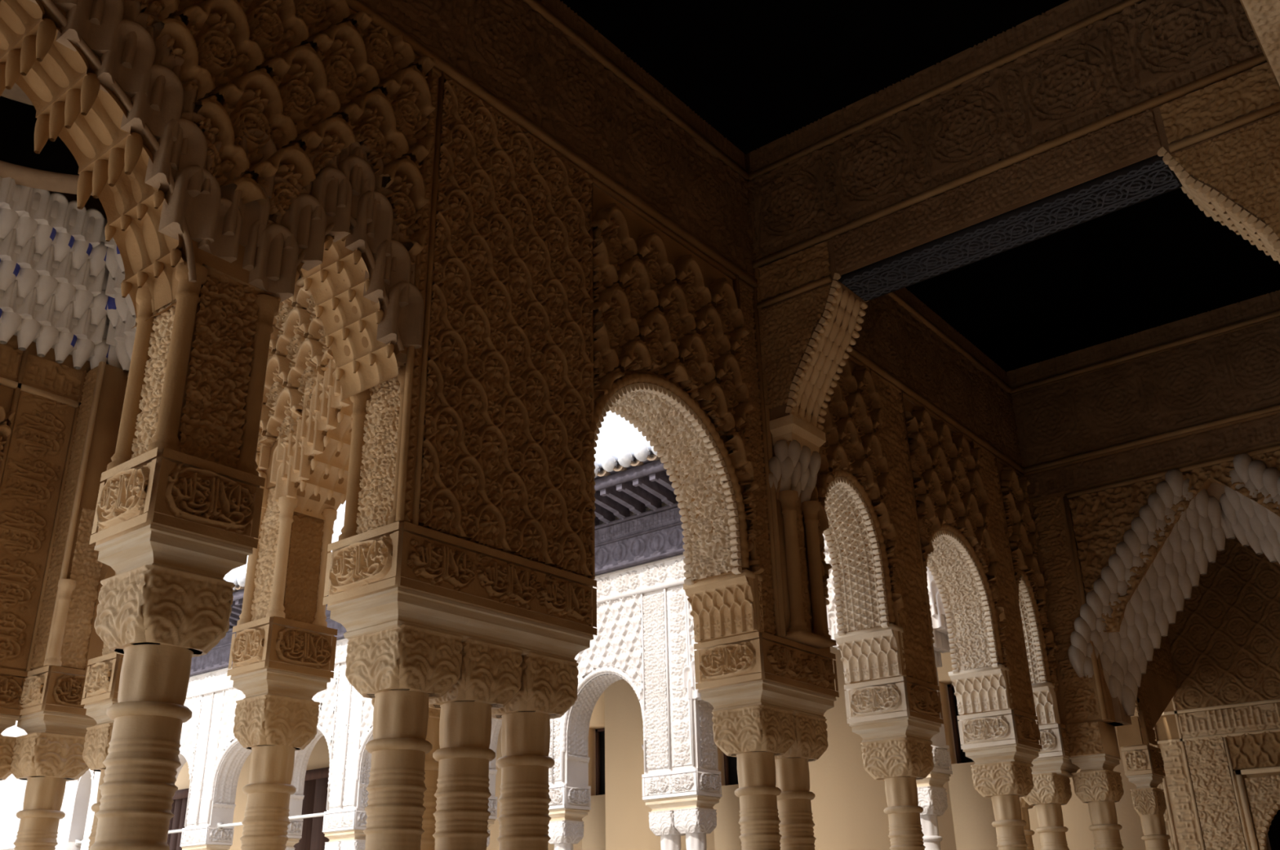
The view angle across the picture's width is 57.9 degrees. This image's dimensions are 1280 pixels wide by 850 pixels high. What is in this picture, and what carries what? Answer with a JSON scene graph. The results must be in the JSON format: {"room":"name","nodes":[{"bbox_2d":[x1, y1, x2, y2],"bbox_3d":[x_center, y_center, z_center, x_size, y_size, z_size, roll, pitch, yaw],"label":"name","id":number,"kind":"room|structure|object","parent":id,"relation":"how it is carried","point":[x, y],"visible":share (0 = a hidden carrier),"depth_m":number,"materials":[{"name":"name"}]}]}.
{"room":"palace courtyard arcade","nodes":[
{"label":"palace courtyard arcade","id":0,"kind":"room"},
{"bbox_2d":[0,191,106,671],"bbox_3d":[-3.716,-0.457,4.959,0.332,2.674,2.960,-19,-29,35],"label":"wall","id":1,"kind":"structure","parent":0,"point":[41,397],"depth_m":5.55,"materials":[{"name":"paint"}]},
{"bbox_2d":[0,177,301,371],"bbox_3d":[-2.643,-1.274,4.533,2.800,0.757,3.200,-19,-29,35],"label":"muqarnas","id":2,"kind":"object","parent":1,"relation":"attached to","point":[61,279],"depth_m":5.72,"materials":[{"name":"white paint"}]},
{"bbox_2d":[0,95,92,195],"bbox_3d":[-2.560,-1.851,4.949,2.000,0.770,2.000,-19,-29,35],"label":"dome","id":3,"kind":"object","parent":2,"relation":"on","point":[55,169],"visible":0.13,"depth_m":5.56,"materials":[{"name":"paint"}]},
{"bbox_2d":[83,271,351,670],"bbox_3d":[-1.793,-0.323,5.368,2.840,2.674,0.297,-19,-29,35],"label":"wall","id":4,"kind":"structure","parent":0,"point":[297,343],"depth_m":4.89,"materials":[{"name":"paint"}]},
{"bbox_2d":[255,432,270,508],"bbox_3d":[-1.857,0.160,5.245,0.907,0.805,0.268,-19,-29,35],"label":"arch","id":5,"kind":"object","parent":4,"relation":"attached to","point":[262,460],"visible":0.04,"depth_m":4.84,"materials":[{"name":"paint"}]},
{"bbox_2d":[270,351,352,520],"bbox_3d":[-1.046,-0.118,4.657,1.027,0.815,0.268,-19,-29,35],"label":"arch","id":6,"kind":"object","parent":4,"relation":"attached to","point":[291,464],"visible":0.3,"depth_m":4.71,"materials":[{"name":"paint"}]},
{"bbox_2d":[225,444,677,630],"bbox_3d":[-2.648,2.006,13.892,15.050,0.850,4.066,-19,-29,35],"label":"roof","id":7,"kind":"structure","parent":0,"point":[634,481],"depth_m":9.85,"materials":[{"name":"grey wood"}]},
{"bbox_2d":[0,0,1061,725],"bbox_3d":[-1.569,-1.346,3.266,0.352,2.874,13.950,-19,-29,35],"label":"wall","id":8,"kind":"structure","parent":0,"point":[578,227],"depth_m":4.45,"materials":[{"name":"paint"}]},
{"bbox_2d":[0,83,33,105],"bbox_3d":[-2.933,-2.564,5.261,3.400,1.600,4.200,-19,-29,35],"label":"pavilion roof","id":9,"kind":"structure","parent":8,"relation":"on","point":[15,93],"depth_m":5.53,"materials":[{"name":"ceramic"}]},
{"bbox_2d":[0,0,221,328],"bbox_3d":[-1.633,-1.049,3.070,0.333,1.288,1.090,-19,-29,35],"label":"arch","id":10,"kind":"object","parent":8,"relation":"attached to","point":[131,64],"visible":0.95,"depth_m":3.15,"materials":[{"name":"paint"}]},
{"bbox_2d":[0,62,5,96],"bbox_3d":[-1.733,-0.932,3.134,0.042,0.130,0.043,-19,-29,35],"label":"pendant","id":11,"kind":"object","parent":10,"relation":"attached to","point":[2,64],"depth_m":3.12,"materials":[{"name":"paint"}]},
{"bbox_2d":[4,48,21,89],"bbox_3d":[-1.668,-0.954,3.086,0.042,0.130,0.043,-19,-29,35],"label":"pendant","id":12,"kind":"object","parent":10,"relation":"attached to","point":[12,72],"depth_m":3.07,"materials":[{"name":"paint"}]},
{"bbox_2d":[20,35,36,75],"bbox_3d":[-1.602,-0.976,3.039,0.042,0.130,0.043,-19,-29,35],"label":"pendant","id":13,"kind":"object","parent":10,"relation":"attached to","point":[28,53],"depth_m":3.02,"materials":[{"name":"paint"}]},
{"bbox_2d":[34,114,49,153],"bbox_3d":[-1.648,-0.809,3.195,0.042,0.130,0.043,-19,-29,35],"label":"pendant","id":14,"kind":"object","parent":10,"relation":"attached to","point":[42,126],"depth_m":3.18,"materials":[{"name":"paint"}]},
{"bbox_2d":[35,17,56,61],"bbox_3d":[-1.537,-0.998,2.991,0.042,0.130,0.043,-19,-29,35],"label":"pendant","id":15,"kind":"object","parent":10,"relation":"attached to","point":[46,28],"depth_m":2.98,"materials":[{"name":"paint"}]},
{"bbox_2d":[48,101,65,141],"bbox_3d":[-1.582,-0.832,3.147,0.042,0.130,0.043,-19,-29,35],"label":"pendant","id":16,"kind":"object","parent":10,"relation":"attached to","point":[56,121],"depth_m":3.13,"materials":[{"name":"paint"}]},
{"bbox_2d":[64,88,80,128],"bbox_3d":[-1.517,-0.854,3.099,0.042,0.130,0.043,-19,-29,35],"label":"pendant","id":17,"kind":"object","parent":10,"relation":"attached to","point":[73,101],"depth_m":3.09,"materials":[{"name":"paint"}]},
{"bbox_2d":[76,170,93,209],"bbox_3d":[-1.558,-0.667,3.252,0.042,0.130,0.043,-19,-29,35],"label":"pendant","id":18,"kind":"object","parent":10,"relation":"attached to","point":[84,189],"depth_m":3.24,"materials":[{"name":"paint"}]},
{"bbox_2d":[80,72,100,115],"bbox_3d":[-1.451,-0.876,3.052,0.042,0.130,0.043,-19,-29,35],"label":"pendant","id":19,"kind":"object","parent":10,"relation":"attached to","point":[91,82],"depth_m":3.04,"materials":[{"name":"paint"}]},
{"bbox_2d":[92,159,108,198],"bbox_3d":[-1.493,-0.689,3.204,0.042,0.130,0.043,-19,-29,35],"label":"pendant","id":20,"kind":"object","parent":10,"relation":"attached to","point":[100,175],"depth_m":3.19,"materials":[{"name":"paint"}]},
{"bbox_2d":[104,223,115,241],"bbox_3d":[-1.500,-0.546,3.277,0.028,0.054,0.029,-19,-29,35],"label":"pendant","id":21,"kind":"object","parent":10,"relation":"attached to","point":[110,228],"depth_m":3.27,"materials":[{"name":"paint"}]},
{"bbox_2d":[107,146,124,186],"bbox_3d":[-1.427,-0.711,3.157,0.042,0.130,0.043,-19,-29,35],"label":"pendant","id":22,"kind":"object","parent":10,"relation":"attached to","point":[116,160],"depth_m":3.14,"materials":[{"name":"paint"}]},
{"bbox_2d":[120,212,131,231],"bbox_3d":[-1.434,-0.568,3.229,0.028,0.054,0.029,-19,-29,35],"label":"pendant","id":23,"kind":"object","parent":10,"relation":"attached to","point":[126,217],"depth_m":3.22,"materials":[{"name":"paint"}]},
{"bbox_2d":[120,279,132,297],"bbox_3d":[-1.451,-0.386,3.270,0.028,0.054,0.029,-19,-29,35],"label":"pendant","id":24,"kind":"object","parent":10,"relation":"attached to","point":[126,284],"depth_m":3.26,"materials":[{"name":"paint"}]},
{"bbox_2d":[124,132,142,174],"bbox_3d":[-1.362,-0.733,3.109,0.042,0.130,0.043,-19,-29,35],"label":"pendant","id":25,"kind":"object","parent":10,"relation":"attached to","point":[133,140],"depth_m":3.10,"materials":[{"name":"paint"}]},
{"bbox_2d":[136,201,147,220],"bbox_3d":[-1.369,-0.590,3.181,0.028,0.054,0.029,-19,-29,35],"label":"pendant","id":26,"kind":"object","parent":10,"relation":"attached to","point":[142,206],"depth_m":3.17,"materials":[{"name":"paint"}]},
{"bbox_2d":[137,269,147,288],"bbox_3d":[-1.385,-0.408,3.222,0.028,0.054,0.029,-19,-29,35],"label":"pendant","id":27,"kind":"object","parent":10,"relation":"attached to","point":[142,274],"depth_m":3.21,"materials":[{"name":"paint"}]},
{"bbox_2d":[153,258,164,277],"bbox_3d":[-1.320,-0.431,3.174,0.028,0.054,0.029,-19,-29,35],"label":"pendant","id":28,"kind":"object","parent":10,"relation":"attached to","point":[158,264],"depth_m":3.17,"materials":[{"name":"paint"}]},
{"bbox_2d":[153,189,164,208],"bbox_3d":[-1.303,-0.612,3.134,0.028,0.054,0.029,-19,-29,35],"label":"pendant","id":29,"kind":"object","parent":10,"relation":"attached to","point":[158,195],"depth_m":3.13,"materials":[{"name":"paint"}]},
{"bbox_2d":[169,248,182,267],"bbox_3d":[-1.254,-0.453,3.127,0.028,0.054,0.029,-19,-29,35],"label":"pendant","id":30,"kind":"object","parent":10,"relation":"attached to","point":[175,254],"depth_m":3.12,"materials":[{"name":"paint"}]},
{"bbox_2d":[197,111,424,399],"bbox_3d":[-1.076,-0.639,3.638,0.325,0.904,0.800,-19,-29,35],"label":"arch","id":31,"kind":"object","parent":8,"relation":"attached to","point":[314,237],"visible":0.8,"depth_m":3.66,"materials":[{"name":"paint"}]},
{"bbox_2d":[582,372,764,643],"bbox_3d":[0.034,0.306,4.770,0.340,0.966,1.156,-19,-29,35],"label":"arch","id":32,"kind":"object","parent":8,"relation":"attached to","point":[724,605],"visible":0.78,"depth_m":5.01,"materials":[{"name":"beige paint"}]},
{"bbox_2d":[821,468,906,684],"bbox_3d":[0.972,0.740,5.859,0.340,0.995,0.790,-19,-29,35],"label":"arch","id":33,"kind":"object","parent":8,"relation":"attached to","point":[873,653],"visible":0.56,"depth_m":6.01,"materials":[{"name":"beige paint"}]},
{"bbox_2d":[921,523,1013,715],"bbox_3d":[1.753,1.105,6.764,0.340,1.011,1.050,-19,-29,35],"label":"arch","id":34,"kind":"object","parent":8,"relation":"attached to","point":[979,682],"visible":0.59,"depth_m":7.00,"materials":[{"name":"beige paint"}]},
{"bbox_2d":[1014,569,1060,724],"bbox_3d":[2.405,1.438,7.508,0.340,0.964,0.480,-19,-29,35],"label":"arch","id":35,"kind":"object","parent":8,"relation":"attached to","point":[1044,695],"visible":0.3,"depth_m":7.50,"materials":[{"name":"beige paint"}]},
{"bbox_2d":[0,289,1279,849],"bbox_3d":[-2.249,2.346,11.771,17.900,2.874,0.324,-19,-29,35],"label":"wall","id":36,"kind":"structure","parent":0,"point":[1100,426],"depth_m":7.96,"materials":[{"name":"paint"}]},
{"bbox_2d":[208,738,252,808],"bbox_3d":[-4.356,3.954,12.931,1.058,0.926,0.306,-19,-29,35],"label":"arch","id":37,"kind":"object","parent":36,"relation":"attached to","point":[237,754],"visible":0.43,"depth_m":13.17,"materials":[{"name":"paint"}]},
{"bbox_2d":[289,724,333,799],"bbox_3d":[-3.424,3.640,12.253,0.908,0.926,0.306,-19,-29,35],"label":"arch","id":38,"kind":"object","parent":36,"relation":"attached to","point":[303,757],"visible":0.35,"depth_m":12.50,"materials":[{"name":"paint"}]},
{"bbox_2d":[355,725,373,788],"bbox_3d":[-2.210,3.232,11.371,1.438,0.926,0.306,-19,-29,35],"label":"arch","id":39,"kind":"object","parent":36,"relation":"attached to","point":[371,731],"visible":0.16,"depth_m":11.66,"materials":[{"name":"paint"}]},
{"bbox_2d":[190,502,684,676],"bbox_3d":[-3.060,2.052,12.421,14.050,0.445,0.195,-19,-29,35],"label":"trim","id":40,"kind":"structure","parent":36,"relation":"attached to","point":[651,535],"depth_m":10.19,"materials":[{"name":"brown wood"}]},
{"bbox_2d":[488,717,502,775],"bbox_3d":[-1.125,2.866,10.582,0.938,0.926,0.306,-19,-29,35],"label":"arch","id":41,"kind":"object","parent":36,"relation":"attached to","point":[495,723],"visible":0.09,"depth_m":10.88,"materials":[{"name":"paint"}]},
{"bbox_2d":[561,666,648,764],"bbox_3d":[-0.226,2.564,9.928,0.953,0.925,0.306,-19,-29,35],"label":"arch","id":42,"kind":"object","parent":36,"relation":"attached to","point":[597,686],"visible":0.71,"depth_m":10.12,"materials":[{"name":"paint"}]},
{"bbox_2d":[682,607,839,702],"bbox_3d":[1.140,1.683,9.082,1.794,0.759,0.320,-19,-29,35],"label":"arch","id":43,"kind":"object","parent":36,"relation":"attached to","point":[833,628],"visible":0.08,"depth_m":9.32,"materials":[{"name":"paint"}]},
{"bbox_2d":[928,578,950,667],"bbox_3d":[2.258,1.380,8.239,0.714,0.568,0.320,-19,-29,35],"label":"arch","id":44,"kind":"object","parent":36,"relation":"attached to","point":[941,644],"visible":0.1,"depth_m":8.24,"materials":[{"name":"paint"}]},
{"bbox_2d":[1067,453,1279,726],"bbox_3d":[3.697,0.935,7.176,2.136,1.574,0.376,-19,-29,35],"label":"arch","id":45,"kind":"object","parent":36,"relation":"attached to","point":[1218,512],"visible":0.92,"depth_m":7.41,"materials":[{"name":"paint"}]},
{"bbox_2d":[174,535,1279,849],"bbox_3d":[-1.235,4.623,13.654,20.150,5.600,0.383,-19,-29,35],"label":"wall","id":46,"kind":"structure","parent":0,"point":[1218,736],"depth_m":9.58,"materials":[{"name":"paint"}]},
{"bbox_2d":[166,787,189,849],"bbox_3d":[-6.958,7.321,17.179,1.120,3.680,0.100,-19,-29,35],"label":"door","id":47,"kind":"structure","parent":46,"relation":"in","point":[179,808],"depth_m":17.82,"materials":[{"name":"brown wood"}]},
{"bbox_2d":[293,766,329,849],"bbox_3d":[-4.617,6.533,15.477,2.320,3.680,0.100,-19,-29,35],"label":"door","id":48,"kind":"structure","parent":46,"relation":"in","point":[316,780],"depth_m":15.85,"materials":[{"name":"brown wood"}]},
{"bbox_2d":[595,727,604,795],"bbox_3d":[-0.343,3.897,13.377,0.385,0.815,0.120,-19,-29,35],"label":"window","id":49,"kind":"structure","parent":46,"relation":"in","point":[599,733],"depth_m":13.45,"materials":[{"name":"brown wood"}]},
{"bbox_2d":[723,752,738,785],"bbox_3d":[1.061,3.455,12.344,0.374,0.830,0.120,-19,-29,35],"label":"window","id":50,"kind":"structure","parent":46,"relation":"in","point":[730,762],"depth_m":12.31,"materials":[{"name":"brown wood"}]},
{"bbox_2d":[946,684,973,763],"bbox_3d":[3.163,2.780,10.802,0.520,0.800,0.120,-19,-29,35],"label":"window","id":51,"kind":"structure","parent":46,"relation":"in","point":[961,757],"depth_m":10.89,"materials":[{"name":"brown wood"}]},
{"bbox_2d":[1260,799,1279,849],"bbox_3d":[5.224,3.885,8.349,1.000,2.480,0.427,-19,-29,35],"label":"niche","id":52,"kind":"object","parent":46,"relation":"attached to","point":[1271,827],"visible":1,"depth_m":9.03,"materials":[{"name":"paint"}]},
{"bbox_2d":[560,0,1279,372],"bbox_3d":[-3.368,-1.220,6.331,24.200,0.100,16.600,-19,-29,35],"label":"ceiling","id":53,"kind":"structure","parent":0,"point":[757,72],"depth_m":5.72,"materials":[{"name":"black wood"}]},
{"bbox_2d":[746,0,1279,423],"bbox_3d":[1.605,-1.134,5.148,2.540,1.900,0.300,-19,-29,35],"label":"wall","id":54,"kind":"structure","parent":0,"point":[1076,92],"depth_m":5.04,"materials":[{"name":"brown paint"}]},
{"bbox_2d":[838,154,1182,301],"bbox_3d":[1.573,-0.832,5.070,1.460,0.030,0.264,-19,-29,35],"label":"beam","id":55,"kind":"structure","parent":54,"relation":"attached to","point":[1148,178],"depth_m":5.00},
{"bbox_2d":[1156,146,1279,263],"bbox_3d":[2.327,-0.649,4.333,0.491,1.013,0.310,-19,-29,35],"label":"arch","id":56,"kind":"object","parent":54,"relation":"attached to","point":[1213,206],"visible":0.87,"depth_m":4.41,"materials":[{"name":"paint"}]},
{"bbox_2d":[1116,635,1177,746],"bbox_3d":[3.627,1.048,9.072,0.176,2.874,2.350,-19,-29,35],"label":"wall","id":57,"kind":"structure","parent":0,"point":[1158,686],"depth_m":8.93,"materials":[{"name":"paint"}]},
{"bbox_2d":[1116,698,1149,747],"bbox_3d":[3.279,1.756,8.271,0.190,0.949,1.117,-19,-29,35],"label":"arch","id":58,"kind":"object","parent":57,"relation":"attached to","point":[1141,717],"visible":0.12,"depth_m":8.45,"materials":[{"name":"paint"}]},
{"bbox_2d":[1240,0,1279,88],"bbox_3d":[1.803,-0.623,1.676,1.760,5.600,16.300,-19,-29,35],"label":"wall","id":59,"kind":"structure","parent":0,"point":[1263,15],"depth_m":4.01,"materials":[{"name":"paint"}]},
{"bbox_3d":[-3.306,3.695,4.317,24.000,0.020,16.300,-19,-29,35],"label":"floor","id":60,"kind":"structure","parent":0,"visible":0},
{"bbox_2d":[0,735,16,780],"bbox_3d":[-2.922,2.523,4.718,0.256,2.432,0.256,-19,-29,35],"label":"column","id":61,"kind":"structure","parent":60,"relation":"on","point":[7,744],"depth_m":5.14,"materials":[{"name":"beige stone"}]},
{"bbox_2d":[0,667,27,735],"bbox_3d":[-3.016,1.242,5.176,0.281,0.301,0.400,-19,-29,35],"label":"pier","id":62,"kind":"object","parent":61,"relation":"on","point":[11,682],"visible":1,"depth_m":5.21,"materials":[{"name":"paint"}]},
{"bbox_2d":[10,732,89,849],"bbox_3d":[-2.629,2.536,4.763,0.256,2.432,0.276,-19,-29,35],"label":"column","id":63,"kind":"structure","parent":60,"relation":"on","point":[46,761],"depth_m":5.09,"materials":[{"name":"beige stone"}]},
{"bbox_2d":[16,360,128,737],"bbox_3d":[-2.663,0.589,5.605,0.294,1.825,0.327,-19,-29,35],"label":"pier","id":64,"kind":"object","parent":63,"relation":"on","point":[51,696],"visible":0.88,"depth_m":5.42,"materials":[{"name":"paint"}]},
{"bbox_2d":[82,722,113,849],"bbox_3d":[-2.218,2.434,4.547,0.216,2.432,0.236,-19,-29,35],"label":"column","id":65,"kind":"structure","parent":60,"relation":"on","point":[97,738],"depth_m":4.89,"materials":[{"name":"beige stone"}]},
{"bbox_2d":[80,571,124,725],"bbox_3d":[-2.242,0.909,5.181,0.264,0.885,0.304,-19,-29,35],"label":"pier","id":66,"kind":"object","parent":65,"relation":"on","point":[101,686],"visible":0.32,"depth_m":4.97,"materials":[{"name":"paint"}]},
{"bbox_2d":[89,564,235,849],"bbox_3d":[-1.185,1.522,2.491,0.241,2.432,0.251,-19,-29,35],"label":"column","id":67,"kind":"structure","parent":60,"relation":"on","point":[159,618],"depth_m":2.80,"materials":[{"name":"beige stone"}]},
{"bbox_2d":[88,261,279,581],"bbox_3d":[-1.217,-0.009,3.143,0.309,0.910,0.328,-19,-29,35],"label":"pier","id":68,"kind":"object","parent":67,"relation":"on","point":[182,491],"visible":0.99,"depth_m":3.05,"materials":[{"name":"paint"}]},
{"bbox_2d":[233,694,319,849],"bbox_3d":[-1.391,2.201,4.051,0.216,2.432,0.256,-19,-29,35],"label":"column","id":69,"kind":"structure","parent":60,"relation":"on","point":[273,726],"depth_m":4.38,"materials":[{"name":"beige stone"}]},
{"bbox_2d":[226,487,337,701],"bbox_3d":[-1.427,0.681,4.695,0.281,0.885,0.326,-19,-29,35],"label":"pier","id":70,"kind":"object","parent":69,"relation":"on","point":[283,645],"visible":0.98,"depth_m":4.59,"materials":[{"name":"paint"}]},
{"bbox_2d":[284,847,294,849],"bbox_3d":[-3.812,5.604,11.796,0.245,2.432,0.276,-19,-29,35],"label":"column","id":71,"kind":"structure","parent":60,"relation":"on","point":[286,848],"depth_m":12.25,"materials":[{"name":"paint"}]},
{"bbox_2d":[285,818,303,847],"bbox_3d":[-3.838,4.349,12.320,0.344,0.301,0.344,-19,-29,35],"label":"pier","id":72,"kind":"object","parent":71,"relation":"on","point":[295,828],"visible":0.29,"depth_m":12.29,"materials":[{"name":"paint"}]},
{"bbox_2d":[216,812,324,829],"bbox_3d":[-3.922,4.240,12.427,2.074,0.070,0.070,-19,-29,35],"label":"bar","id":73,"kind":"object","parent":72,"relation":"attached to","point":[220,825],"visible":0.45,"depth_m":12.23,"materials":[{"name":"white paint"}]},
{"bbox_2d":[340,839,365,849],"bbox_3d":[-2.774,5.254,11.042,0.245,2.432,0.276,-19,-29,35],"label":"column","id":74,"kind":"structure","parent":60,"relation":"on","point":[354,844],"depth_m":11.39,"materials":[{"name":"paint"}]},
{"bbox_2d":[322,808,367,841],"bbox_3d":[-2.898,4.032,11.637,0.514,0.301,0.344,-19,-29,35],"label":"pier","id":75,"kind":"object","parent":74,"relation":"on","point":[349,824],"visible":0.76,"depth_m":11.49,"materials":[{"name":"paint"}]},
{"bbox_2d":[345,623,462,849],"bbox_3d":[-0.700,1.774,3.098,0.266,2.432,0.262,-19,-29,35],"label":"column","id":76,"kind":"structure","parent":60,"relation":"on","point":[403,667],"depth_m":3.41,"materials":[{"name":"beige stone"}]},
{"bbox_2d":[371,698,440,849],"bbox_3d":[-0.723,1.966,3.542,0.266,2.432,0.262,-19,-29,35],"label":"column","id":77,"kind":"structure","parent":60,"relation":"on","point":[431,765],"depth_m":3.81,"materials":[{"name":"beige stone"}]},
{"bbox_2d":[428,638,522,849],"bbox_3d":[-0.534,1.853,3.290,0.266,2.432,0.262,-19,-29,35],"label":"column","id":78,"kind":"structure","parent":60,"relation":"on","point":[491,673],"depth_m":3.59,"materials":[{"name":"beige stone"}]},
{"bbox_2d":[486,830,490,847],"bbox_3d":[-1.522,4.832,10.131,0.245,2.432,0.276,-19,-29,35],"label":"column","id":79,"kind":"structure","parent":60,"relation":"on","point":[488,831],"depth_m":10.59,"materials":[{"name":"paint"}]},
{"bbox_2d":[487,795,497,830],"bbox_3d":[-1.548,3.578,10.655,0.334,0.301,0.344,-19,-29,35],"label":"pier","id":80,"kind":"object","parent":79,"relation":"on","point":[492,804],"visible":0.16,"depth_m":10.66,"materials":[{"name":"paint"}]},
{"bbox_2d":[491,652,578,849],"bbox_3d":[-0.362,1.935,3.488,0.266,2.432,0.262,-19,-29,35],"label":"column","id":81,"kind":"structure","parent":60,"relation":"on","point":[548,684],"depth_m":3.79,"materials":[{"name":"beige stone"}]},
{"bbox_2d":[322,363,597,662],"bbox_3d":[-0.696,0.375,4.013,0.684,0.875,0.907,-19,-29,35],"label":"pier","id":82,"kind":"object","parent":81,"relation":"on","point":[384,572],"visible":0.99,"depth_m":3.64,"materials":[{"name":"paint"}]},
{"bbox_2d":[548,820,583,849],"bbox_3d":[-0.630,4.532,9.483,0.245,2.432,0.276,-19,-29,35],"label":"column","id":83,"kind":"structure","parent":60,"relation":"on","point":[563,834],"depth_m":9.83,"materials":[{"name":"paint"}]},
{"bbox_2d":[548,783,591,821],"bbox_3d":[-0.656,3.278,10.007,0.339,0.301,0.344,-19,-29,35],"label":"pier","id":84,"kind":"object","parent":83,"relation":"on","point":[570,802],"visible":0.79,"depth_m":9.89,"materials":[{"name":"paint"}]},
{"bbox_2d":[648,809,685,849],"bbox_3d":[0.266,4.231,8.832,0.245,2.432,0.276,-19,-29,35],"label":"column","id":85,"kind":"structure","parent":60,"relation":"on","point":[661,823],"depth_m":9.17,"materials":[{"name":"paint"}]},
{"bbox_2d":[673,807,716,849],"bbox_3d":[0.461,4.165,8.690,0.245,2.432,0.276,-19,-29,35],"label":"column","id":86,"kind":"structure","parent":60,"relation":"on","point":[695,823],"depth_m":9.04,"materials":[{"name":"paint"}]},
{"bbox_2d":[641,768,722,811],"bbox_3d":[0.337,2.944,9.285,0.564,0.301,0.344,-19,-29,35],"label":"pier","id":87,"kind":"object","parent":86,"relation":"on","point":[693,788],"visible":0.99,"depth_m":9.17,"materials":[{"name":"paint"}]},
{"bbox_2d":[711,704,795,849],"bbox_3d":[0.511,2.351,4.497,0.266,2.432,0.271,-19,-29,35],"label":"column","id":88,"kind":"structure","parent":60,"relation":"on","point":[754,735],"depth_m":4.81,"materials":[{"name":"beige stone"}]},
{"bbox_2d":[774,712,827,849],"bbox_3d":[0.683,2.433,4.695,0.266,2.432,0.271,-19,-29,35],"label":"column","id":89,"kind":"structure","parent":60,"relation":"on","point":[796,828],"depth_m":5.00,"materials":[{"name":"beige stone"}]},
{"bbox_2d":[693,489,839,718],"bbox_3d":[0.594,0.817,5.228,0.442,0.975,0.640,-19,-29,35],"label":"pier","id":90,"kind":"object","parent":89,"relation":"on","point":[790,672],"visible":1,"depth_m":5.04,"materials":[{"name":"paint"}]},
{"bbox_2d":[768,272,868,506],"bbox_3d":[0.831,-0.145,5.420,0.491,1.013,0.310,-19,-29,35],"label":"arch","id":91,"kind":"object","parent":90,"relation":"on","point":[797,440],"visible":0.93,"depth_m":5.39,"materials":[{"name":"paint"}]},
{"bbox_2d":[860,737,933,849],"bbox_3d":[1.339,2.746,5.453,0.271,2.432,0.291,-19,-29,35],"label":"column","id":92,"kind":"structure","parent":60,"relation":"on","point":[899,762],"depth_m":5.77,"materials":[{"name":"beige stone"}]},
{"bbox_2d":[844,675,943,744],"bbox_3d":[1.320,1.494,5.983,0.362,0.301,0.405,-19,-29,35],"label":"pier","id":93,"kind":"object","parent":92,"relation":"on","point":[901,706],"visible":0.99,"depth_m":5.87,"materials":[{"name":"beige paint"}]},
{"bbox_2d":[916,786,947,849],"bbox_3d":[1.990,3.650,7.578,0.245,2.432,0.276,-19,-29,35],"label":"column","id":94,"kind":"structure","parent":60,"relation":"on","point":[933,800],"depth_m":7.90,"materials":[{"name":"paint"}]},
{"bbox_2d":[915,742,952,788],"bbox_3d":[1.964,2.396,8.102,0.334,0.301,0.344,-19,-29,35],"label":"pier","id":95,"kind":"object","parent":94,"relation":"on","point":[940,773],"visible":0.44,"depth_m":8.02,"materials":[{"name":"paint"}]},
{"bbox_2d":[970,760,1033,849],"bbox_3d":[2.176,3.145,6.420,0.271,2.432,0.291,-19,-29,35],"label":"column","id":96,"kind":"structure","parent":60,"relation":"on","point":[1003,782],"depth_m":6.74,"materials":[{"name":"beige stone"}]},
{"bbox_2d":[956,708,1042,767],"bbox_3d":[2.178,1.903,6.974,0.362,0.301,0.399,-19,-29,35],"label":"pier","id":97,"kind":"object","parent":96,"relation":"on","point":[1006,735],"visible":1,"depth_m":6.86,"materials":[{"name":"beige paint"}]},
{"bbox_2d":[991,796,1034,849],"bbox_3d":[2.494,3.481,7.212,0.236,2.432,0.236,-19,-29,35],"label":"column","id":98,"kind":"structure","parent":60,"relation":"on","point":[1024,806],"depth_m":7.52,"materials":[{"name":"beige stone"}]},
{"bbox_2d":[1022,772,1071,849],"bbox_3d":[2.628,3.380,6.985,0.246,2.432,0.286,-19,-29,35],"label":"column","id":99,"kind":"structure","parent":60,"relation":"on","point":[1050,791],"depth_m":7.31,"materials":[{"name":"beige stone"}]},
{"bbox_2d":[1031,723,1079,777],"bbox_3d":[2.651,2.129,7.521,0.362,0.301,0.404,-19,-29,35],"label":"pier","id":100,"kind":"object","parent":99,"relation":"on","point":[1054,757],"visible":0.37,"depth_m":7.36,"materials":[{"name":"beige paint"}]},
{"bbox_2d":[1071,769,1124,849],"bbox_3d":[2.931,3.334,6.894,0.236,2.432,0.266,-19,-29,35],"label":"column","id":101,"kind":"structure","parent":60,"relation":"on","point":[1101,788],"depth_m":7.22,"materials":[{"name":"beige stone"}]},
{"bbox_2d":[1064,720,1120,772],"bbox_3d":[2.902,2.078,7.414,0.229,0.301,0.309,-19,-29,35],"label":"pier","id":102,"kind":"object","parent":101,"relation":"on","point":[1094,746],"visible":0.99,"depth_m":7.32,"materials":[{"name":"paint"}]},
{"bbox_2d":[1129,787,1170,849],"bbox_3d":[3.715,3.771,7.947,0.200,2.432,0.236,-19,-29,35],"label":"column","id":103,"kind":"structure","parent":60,"relation":"on","point":[1149,803],"depth_m":8.29,"materials":[{"name":"beige stone"}]},
{"bbox_2d":[1120,744,1165,788],"bbox_3d":[3.693,2.515,8.468,0.214,0.301,0.304,-19,-29,35],"label":"pier","id":104,"kind":"object","parent":103,"relation":"on","point":[1143,765],"visible":0.98,"depth_m":8.39,"materials":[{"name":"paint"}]},
{"bbox_3d":[-4.780,5.929,12.500,0.245,2.432,0.276,-19,-29,35],"label":"column","id":105,"kind":"structure","parent":60,"relation":"on","visible":0},
{"bbox_2d":[180,825,234,849],"bbox_3d":[-4.903,4.708,13.095,0.534,0.301,0.344,-19,-29,35],"label":"pier","id":106,"kind":"object","parent":105,"relation":"on","point":[205,837],"visible":1,"depth_m":12.97,"materials":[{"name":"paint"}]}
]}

